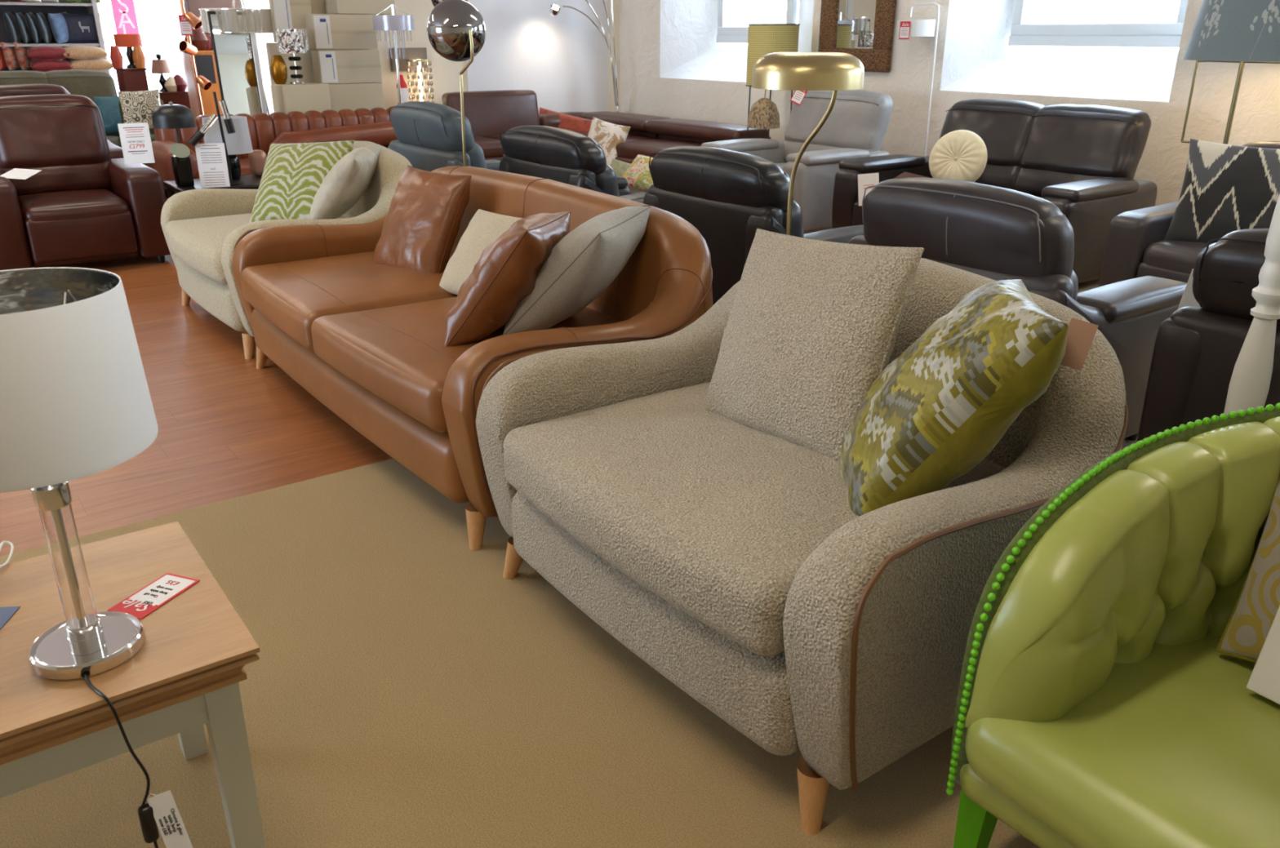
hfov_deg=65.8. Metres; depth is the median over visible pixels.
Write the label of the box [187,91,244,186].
spot lamp
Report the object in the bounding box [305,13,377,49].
carton
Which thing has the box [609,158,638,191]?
cushion
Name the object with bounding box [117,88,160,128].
cushion
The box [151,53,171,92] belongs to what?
table lamp
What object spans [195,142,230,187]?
price card
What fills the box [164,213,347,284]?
seat cushion
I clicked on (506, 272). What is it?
cushion
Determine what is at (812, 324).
cushion
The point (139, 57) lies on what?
vase
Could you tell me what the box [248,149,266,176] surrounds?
salt lamp
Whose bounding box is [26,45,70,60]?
cushion
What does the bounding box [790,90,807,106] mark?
ticket
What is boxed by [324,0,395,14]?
carton
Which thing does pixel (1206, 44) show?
print
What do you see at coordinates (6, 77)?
cushion
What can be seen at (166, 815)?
ticket
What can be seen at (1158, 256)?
seat cushion
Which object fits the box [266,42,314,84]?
carton
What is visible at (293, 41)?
table lamp
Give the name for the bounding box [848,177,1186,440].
recliner armchair
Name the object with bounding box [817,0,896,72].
wall mirror
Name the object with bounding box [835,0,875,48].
mirror glass
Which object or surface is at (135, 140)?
price card
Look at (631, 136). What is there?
seat cushion
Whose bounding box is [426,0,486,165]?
floor lamp
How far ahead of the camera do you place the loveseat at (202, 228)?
5.37 m
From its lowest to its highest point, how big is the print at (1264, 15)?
0.355 m
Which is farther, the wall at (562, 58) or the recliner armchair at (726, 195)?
the wall at (562, 58)
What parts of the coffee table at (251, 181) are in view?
leg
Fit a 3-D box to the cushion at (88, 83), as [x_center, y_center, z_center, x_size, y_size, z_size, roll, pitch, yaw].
[-6.204,-3.552,11.018,0.740,0.743,0.344,-15,26,-33]
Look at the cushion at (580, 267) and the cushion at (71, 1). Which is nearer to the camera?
the cushion at (580, 267)
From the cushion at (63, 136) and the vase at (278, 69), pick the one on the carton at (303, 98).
the vase at (278, 69)
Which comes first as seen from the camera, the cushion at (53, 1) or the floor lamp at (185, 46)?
the floor lamp at (185, 46)
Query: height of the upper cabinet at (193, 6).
2.353 m
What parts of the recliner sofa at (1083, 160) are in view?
footrest panel, arm, arm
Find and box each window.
[96,0,262,90]
[715,0,797,43]
[1008,0,1187,47]
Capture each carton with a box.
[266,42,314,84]
[268,0,311,42]
[281,82,331,114]
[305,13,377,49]
[311,48,382,84]
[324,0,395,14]
[328,82,384,111]
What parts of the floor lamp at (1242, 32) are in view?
lamp shade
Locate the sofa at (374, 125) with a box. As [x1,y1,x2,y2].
[146,106,397,199]
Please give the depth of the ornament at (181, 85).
12.25 m
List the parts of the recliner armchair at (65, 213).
arm, footrest panel, arm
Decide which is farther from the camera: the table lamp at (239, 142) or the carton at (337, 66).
the carton at (337, 66)
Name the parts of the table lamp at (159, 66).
lamp shade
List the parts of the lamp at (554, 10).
arm, arm, arm, arm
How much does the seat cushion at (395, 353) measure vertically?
0.231 m
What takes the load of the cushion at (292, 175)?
on the loveseat at (202, 228)
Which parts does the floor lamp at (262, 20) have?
leg, lamp shade, leg, lamp shade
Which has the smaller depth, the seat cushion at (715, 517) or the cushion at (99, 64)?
the seat cushion at (715, 517)
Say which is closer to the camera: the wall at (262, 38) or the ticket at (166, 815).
the ticket at (166, 815)
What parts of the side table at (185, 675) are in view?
leg, leg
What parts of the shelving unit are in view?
shelf, shelf, shelf, panel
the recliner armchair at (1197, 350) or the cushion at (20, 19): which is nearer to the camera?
the recliner armchair at (1197, 350)
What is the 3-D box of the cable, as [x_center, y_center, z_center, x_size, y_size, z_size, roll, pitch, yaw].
[-1.289,0.285,1.988,0.034,0.010,0.222,-8,23,-18]
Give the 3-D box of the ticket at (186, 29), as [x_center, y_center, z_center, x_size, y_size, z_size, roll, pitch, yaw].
[-4.505,-3.954,9.816,0.110,0.190,0.002,-6,22,-14]
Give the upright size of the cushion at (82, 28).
0.358 m
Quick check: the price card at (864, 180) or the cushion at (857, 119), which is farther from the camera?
the cushion at (857, 119)
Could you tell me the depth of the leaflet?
1.83 m
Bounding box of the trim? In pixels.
[607,0,620,112]
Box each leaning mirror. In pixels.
[179,50,222,119]
[207,11,267,116]
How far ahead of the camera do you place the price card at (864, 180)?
7.08 m
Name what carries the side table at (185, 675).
on the floor
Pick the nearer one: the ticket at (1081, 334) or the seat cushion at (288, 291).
the ticket at (1081, 334)
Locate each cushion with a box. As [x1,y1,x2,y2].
[0,0,22,2]
[0,42,8,70]
[0,42,21,71]
[0,71,48,85]
[0,84,70,97]
[0,93,111,195]
[3,12,21,42]
[7,0,41,2]
[13,42,31,70]
[14,12,31,43]
[17,189,130,226]
[25,12,42,43]
[26,0,58,2]
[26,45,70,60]
[29,58,73,71]
[35,12,52,44]
[44,69,119,136]
[47,11,68,44]
[48,0,81,3]
[60,13,104,43]
[62,45,107,59]
[66,57,113,71]
[68,0,101,3]
[93,96,121,133]
[106,135,118,146]
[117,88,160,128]
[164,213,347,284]
[195,158,253,178]
[240,251,457,353]
[249,140,354,222]
[309,144,380,219]
[311,296,622,432]
[373,165,471,273]
[439,208,523,294]
[444,211,570,346]
[473,136,504,158]
[484,133,504,140]
[502,206,650,334]
[503,382,1004,656]
[538,106,592,132]
[538,111,587,128]
[577,132,657,141]
[587,116,631,165]
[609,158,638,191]
[615,138,702,159]
[622,154,653,191]
[628,130,657,137]
[657,133,771,142]
[704,228,924,462]
[782,200,804,237]
[783,89,893,163]
[840,279,1068,515]
[928,129,987,182]
[929,98,1044,189]
[964,632,1279,847]
[1012,103,1151,197]
[1070,270,1078,301]
[1142,240,1213,274]
[1164,138,1279,243]
[1215,477,1279,662]
[1246,605,1279,704]
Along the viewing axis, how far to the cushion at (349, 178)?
5.26 m
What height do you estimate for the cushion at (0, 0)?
0.352 m
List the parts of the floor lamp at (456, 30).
globe, stem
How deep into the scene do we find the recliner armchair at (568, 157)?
5.64 m
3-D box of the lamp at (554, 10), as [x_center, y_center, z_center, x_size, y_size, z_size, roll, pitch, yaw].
[-0.548,-4.152,11.464,1.068,2.423,0.340,-15,26,-33]
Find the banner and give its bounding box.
[110,0,139,34]
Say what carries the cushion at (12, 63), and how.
on the shelving unit
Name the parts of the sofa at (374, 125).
arm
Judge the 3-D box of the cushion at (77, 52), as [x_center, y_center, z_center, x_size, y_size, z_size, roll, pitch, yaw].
[-7.050,-4.706,12.513,0.500,0.186,0.415,-15,26,-33]
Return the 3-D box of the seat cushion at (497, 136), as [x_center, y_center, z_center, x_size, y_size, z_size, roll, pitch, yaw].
[-1.246,-3.088,10.896,0.790,0.200,0.850,-15,26,-33]
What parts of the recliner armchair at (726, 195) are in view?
arm, arm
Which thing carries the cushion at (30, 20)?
on the shelving unit
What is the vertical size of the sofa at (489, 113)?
0.970 m
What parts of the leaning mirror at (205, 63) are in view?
dark panel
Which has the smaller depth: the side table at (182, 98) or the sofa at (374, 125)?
the sofa at (374, 125)
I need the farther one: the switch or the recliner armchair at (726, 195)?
the recliner armchair at (726, 195)
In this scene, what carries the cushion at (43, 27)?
on the shelving unit
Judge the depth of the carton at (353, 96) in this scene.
10.12 m
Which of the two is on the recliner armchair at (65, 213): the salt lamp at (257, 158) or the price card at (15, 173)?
the price card at (15, 173)
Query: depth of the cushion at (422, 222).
4.42 m
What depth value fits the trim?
12.02 m
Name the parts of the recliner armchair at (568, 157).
arm, arm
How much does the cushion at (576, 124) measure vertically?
0.470 m
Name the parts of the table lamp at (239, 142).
lamp shade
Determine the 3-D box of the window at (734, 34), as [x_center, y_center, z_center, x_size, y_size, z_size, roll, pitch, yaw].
[1.245,-4.663,10.557,0.090,1.120,1.180,-15,26,-33]
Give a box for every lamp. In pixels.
[0,266,159,847]
[113,34,142,68]
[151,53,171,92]
[151,101,195,186]
[178,0,212,115]
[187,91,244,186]
[199,0,273,115]
[201,115,253,179]
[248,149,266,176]
[275,28,309,84]
[372,4,414,103]
[406,58,434,102]
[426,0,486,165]
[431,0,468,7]
[549,0,619,112]
[745,23,799,131]
[751,52,864,235]
[896,2,939,156]
[1180,0,1279,144]
[1223,194,1279,415]
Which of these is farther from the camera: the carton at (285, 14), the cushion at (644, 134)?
the cushion at (644, 134)
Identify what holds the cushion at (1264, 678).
on the armchair at (1097, 706)
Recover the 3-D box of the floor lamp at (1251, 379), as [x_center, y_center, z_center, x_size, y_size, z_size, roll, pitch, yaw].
[1.430,-0.037,2.344,0.336,1.451,0.336,-15,26,-33]
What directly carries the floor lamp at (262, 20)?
on the floor
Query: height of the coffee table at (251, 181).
0.500 m
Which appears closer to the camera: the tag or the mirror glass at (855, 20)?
the tag
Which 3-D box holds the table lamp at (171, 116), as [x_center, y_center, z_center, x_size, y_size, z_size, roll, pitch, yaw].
[-3.388,-2.050,7.250,0.282,0.600,0.282,-6,22,-15]
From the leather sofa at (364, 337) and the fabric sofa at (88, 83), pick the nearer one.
the leather sofa at (364, 337)
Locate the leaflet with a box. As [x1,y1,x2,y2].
[0,606,20,629]
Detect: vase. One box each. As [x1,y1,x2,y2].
[109,45,123,68]
[132,45,145,68]
[190,15,209,50]
[206,31,212,50]
[270,55,289,113]
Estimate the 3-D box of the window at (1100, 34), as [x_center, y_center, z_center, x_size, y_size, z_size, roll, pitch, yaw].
[3.569,-3.500,7.602,0.090,1.120,1.470,-15,26,-33]
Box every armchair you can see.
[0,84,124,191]
[0,93,170,270]
[117,98,164,166]
[387,101,500,171]
[498,125,645,203]
[643,146,863,305]
[701,89,893,234]
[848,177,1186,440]
[946,402,1279,847]
[1098,141,1279,286]
[1137,228,1279,441]
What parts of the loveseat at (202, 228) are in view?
leg, seat, leg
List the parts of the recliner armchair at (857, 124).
arm, arm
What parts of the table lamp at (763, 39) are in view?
leg, wicker shade, lamp shade, leg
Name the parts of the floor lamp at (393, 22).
lamp shade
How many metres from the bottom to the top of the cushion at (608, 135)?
0.541 m
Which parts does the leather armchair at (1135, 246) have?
arm, footrest panel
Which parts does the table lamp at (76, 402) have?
lamp shade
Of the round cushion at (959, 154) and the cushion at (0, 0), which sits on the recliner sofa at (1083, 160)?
the round cushion at (959, 154)
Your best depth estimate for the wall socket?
12.11 m
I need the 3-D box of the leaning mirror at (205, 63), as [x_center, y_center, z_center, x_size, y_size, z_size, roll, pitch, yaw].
[-4.852,-3.605,11.478,0.582,1.365,0.530,-15,26,-33]
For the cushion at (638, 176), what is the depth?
7.42 m
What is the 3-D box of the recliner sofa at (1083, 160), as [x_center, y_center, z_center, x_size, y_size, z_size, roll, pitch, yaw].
[2.495,-1.690,7.024,1.255,1.097,1.965,-15,26,-33]
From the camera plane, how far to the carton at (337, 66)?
9.98 m
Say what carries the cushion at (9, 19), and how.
on the shelving unit
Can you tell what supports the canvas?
attached to the wall at (445, 73)
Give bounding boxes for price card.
[0,168,41,179]
[117,122,155,164]
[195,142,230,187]
[857,173,879,205]
[893,171,928,178]
[1177,268,1201,309]
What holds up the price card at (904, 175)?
on the recliner sofa at (1083, 160)
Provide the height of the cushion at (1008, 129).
0.653 m
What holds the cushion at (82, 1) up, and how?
on the shelving unit
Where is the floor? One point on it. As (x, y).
(402, 691)
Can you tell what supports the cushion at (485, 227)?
on the leather sofa at (364, 337)
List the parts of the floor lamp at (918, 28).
lamp shade, stem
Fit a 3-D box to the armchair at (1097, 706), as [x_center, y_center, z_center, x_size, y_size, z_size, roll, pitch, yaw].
[1.411,0.623,1.335,0.925,0.962,1.750,-15,26,-33]
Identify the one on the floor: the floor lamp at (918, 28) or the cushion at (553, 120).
the floor lamp at (918, 28)
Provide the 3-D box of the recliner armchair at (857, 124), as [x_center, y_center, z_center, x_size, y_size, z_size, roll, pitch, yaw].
[1.345,-2.258,8.453,1.253,1.106,1.323,-15,26,-33]
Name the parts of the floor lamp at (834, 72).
lamp shade, stem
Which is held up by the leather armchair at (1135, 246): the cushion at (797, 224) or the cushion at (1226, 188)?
the cushion at (1226, 188)
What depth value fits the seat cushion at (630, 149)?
10.11 m
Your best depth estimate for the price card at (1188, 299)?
3.30 m
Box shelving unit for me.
[0,0,110,75]
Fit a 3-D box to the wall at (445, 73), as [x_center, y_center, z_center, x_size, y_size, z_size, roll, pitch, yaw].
[-1.963,-4.318,11.099,3.900,3.000,0.200,-15,26,-33]
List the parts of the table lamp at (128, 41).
lamp shade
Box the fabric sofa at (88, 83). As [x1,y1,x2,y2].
[0,69,119,146]
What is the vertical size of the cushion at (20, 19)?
0.371 m
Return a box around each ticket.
[146,790,193,847]
[177,14,193,35]
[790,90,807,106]
[898,21,910,39]
[1060,317,1098,370]
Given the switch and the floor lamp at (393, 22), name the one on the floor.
the floor lamp at (393, 22)
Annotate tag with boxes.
[106,573,199,618]
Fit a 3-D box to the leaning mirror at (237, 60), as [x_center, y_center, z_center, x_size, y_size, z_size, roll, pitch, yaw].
[-3.873,-3.122,9.759,0.412,1.756,0.337,-15,26,-33]
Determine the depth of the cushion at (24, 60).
12.13 m
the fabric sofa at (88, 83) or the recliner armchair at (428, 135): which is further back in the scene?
the fabric sofa at (88, 83)
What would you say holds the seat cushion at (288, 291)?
on the leather sofa at (364, 337)
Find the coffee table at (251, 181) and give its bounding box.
[163,174,262,198]
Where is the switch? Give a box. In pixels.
[137,803,159,843]
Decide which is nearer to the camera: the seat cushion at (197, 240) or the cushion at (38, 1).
the seat cushion at (197, 240)
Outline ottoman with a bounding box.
[631,190,644,194]
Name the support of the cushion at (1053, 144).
on the recliner sofa at (1083, 160)
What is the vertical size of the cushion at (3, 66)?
0.328 m
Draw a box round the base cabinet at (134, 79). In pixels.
[113,67,149,91]
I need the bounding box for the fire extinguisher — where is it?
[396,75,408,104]
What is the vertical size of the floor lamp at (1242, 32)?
1.956 m
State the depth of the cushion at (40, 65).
12.21 m
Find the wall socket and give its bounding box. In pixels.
[624,97,630,111]
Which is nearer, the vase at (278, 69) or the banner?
the vase at (278, 69)
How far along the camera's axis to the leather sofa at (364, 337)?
3.65 m
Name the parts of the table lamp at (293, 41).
lamp shade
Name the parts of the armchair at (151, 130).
seat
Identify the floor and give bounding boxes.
[0,253,1137,847]
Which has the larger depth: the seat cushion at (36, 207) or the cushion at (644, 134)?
the cushion at (644, 134)
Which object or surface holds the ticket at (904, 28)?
hanging from the floor lamp at (918, 28)
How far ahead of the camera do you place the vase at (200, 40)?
10.96 m
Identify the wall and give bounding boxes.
[252,0,274,114]
[310,0,467,110]
[465,0,608,112]
[619,0,1279,205]
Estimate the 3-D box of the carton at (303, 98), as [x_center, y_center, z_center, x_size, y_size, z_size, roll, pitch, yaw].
[-3.305,-2.811,9.864,0.434,1.097,0.302,-15,26,-33]
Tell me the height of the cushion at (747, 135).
0.280 m
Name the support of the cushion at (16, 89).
on the sofa at (116, 152)
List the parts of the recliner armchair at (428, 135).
arm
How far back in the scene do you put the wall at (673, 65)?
8.39 m
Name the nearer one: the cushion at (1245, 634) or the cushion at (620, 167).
the cushion at (1245, 634)
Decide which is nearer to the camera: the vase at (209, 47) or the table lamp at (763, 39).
the table lamp at (763, 39)
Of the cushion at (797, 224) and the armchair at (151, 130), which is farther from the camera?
the armchair at (151, 130)
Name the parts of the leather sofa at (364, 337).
leg, seat, leg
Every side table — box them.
[0,521,265,847]
[159,90,191,109]
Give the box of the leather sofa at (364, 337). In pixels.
[231,165,712,551]
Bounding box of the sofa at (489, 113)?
[441,89,771,164]
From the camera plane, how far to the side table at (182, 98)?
12.27 m
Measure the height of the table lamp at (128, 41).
0.377 m
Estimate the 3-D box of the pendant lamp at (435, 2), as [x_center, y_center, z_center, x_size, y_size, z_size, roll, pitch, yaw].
[-1.302,-3.428,6.567,0.260,1.335,0.260,-15,26,-33]
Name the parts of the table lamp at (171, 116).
lamp shade, stem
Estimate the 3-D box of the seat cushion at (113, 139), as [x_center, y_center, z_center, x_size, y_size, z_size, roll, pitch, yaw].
[-5.952,-3.033,10.852,0.599,0.230,0.716,-15,26,-33]
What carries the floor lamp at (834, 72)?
on the floor
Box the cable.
[0,541,13,568]
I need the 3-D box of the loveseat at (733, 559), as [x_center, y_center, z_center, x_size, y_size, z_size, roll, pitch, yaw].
[0.376,0.100,2.652,1.198,0.970,1.467,-15,26,-33]
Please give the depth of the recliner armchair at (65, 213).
6.96 m
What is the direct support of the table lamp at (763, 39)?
on the floor
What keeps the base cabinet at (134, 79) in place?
on the floor
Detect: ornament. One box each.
[164,75,177,92]
[173,74,186,91]
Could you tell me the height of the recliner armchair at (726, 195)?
1.055 m
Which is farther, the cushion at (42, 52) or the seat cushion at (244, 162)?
the cushion at (42, 52)
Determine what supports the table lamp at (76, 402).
on the side table at (185, 675)
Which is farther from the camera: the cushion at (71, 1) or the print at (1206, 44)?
the cushion at (71, 1)
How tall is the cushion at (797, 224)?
0.437 m
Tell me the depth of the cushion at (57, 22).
12.29 m
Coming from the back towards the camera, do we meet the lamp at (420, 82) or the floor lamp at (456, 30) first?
the lamp at (420, 82)
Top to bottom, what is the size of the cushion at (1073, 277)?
0.381 m
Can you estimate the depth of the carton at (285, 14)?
9.70 m
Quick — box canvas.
[389,48,427,71]
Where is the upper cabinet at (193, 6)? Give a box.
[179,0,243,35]
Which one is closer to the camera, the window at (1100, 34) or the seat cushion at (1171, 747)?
the seat cushion at (1171, 747)
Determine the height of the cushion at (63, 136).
0.702 m
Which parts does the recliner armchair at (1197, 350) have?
arm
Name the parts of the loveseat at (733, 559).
leg, seat, leg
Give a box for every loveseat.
[160,141,412,359]
[475,257,1128,835]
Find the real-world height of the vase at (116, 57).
0.250 m
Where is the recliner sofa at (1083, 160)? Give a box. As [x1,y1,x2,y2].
[831,98,1157,283]
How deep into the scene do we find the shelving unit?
12.39 m
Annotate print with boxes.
[1194,0,1223,57]
[1248,0,1279,59]
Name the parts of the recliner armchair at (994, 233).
arm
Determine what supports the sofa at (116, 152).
on the floor
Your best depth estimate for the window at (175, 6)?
13.66 m
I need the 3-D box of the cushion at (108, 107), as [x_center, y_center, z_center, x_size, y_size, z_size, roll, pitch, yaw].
[-5.754,-3.410,10.886,0.420,0.409,0.156,-6,22,-15]
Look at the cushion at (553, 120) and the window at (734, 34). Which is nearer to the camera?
the window at (734, 34)
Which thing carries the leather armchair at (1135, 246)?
on the floor
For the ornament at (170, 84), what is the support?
on the side table at (182, 98)

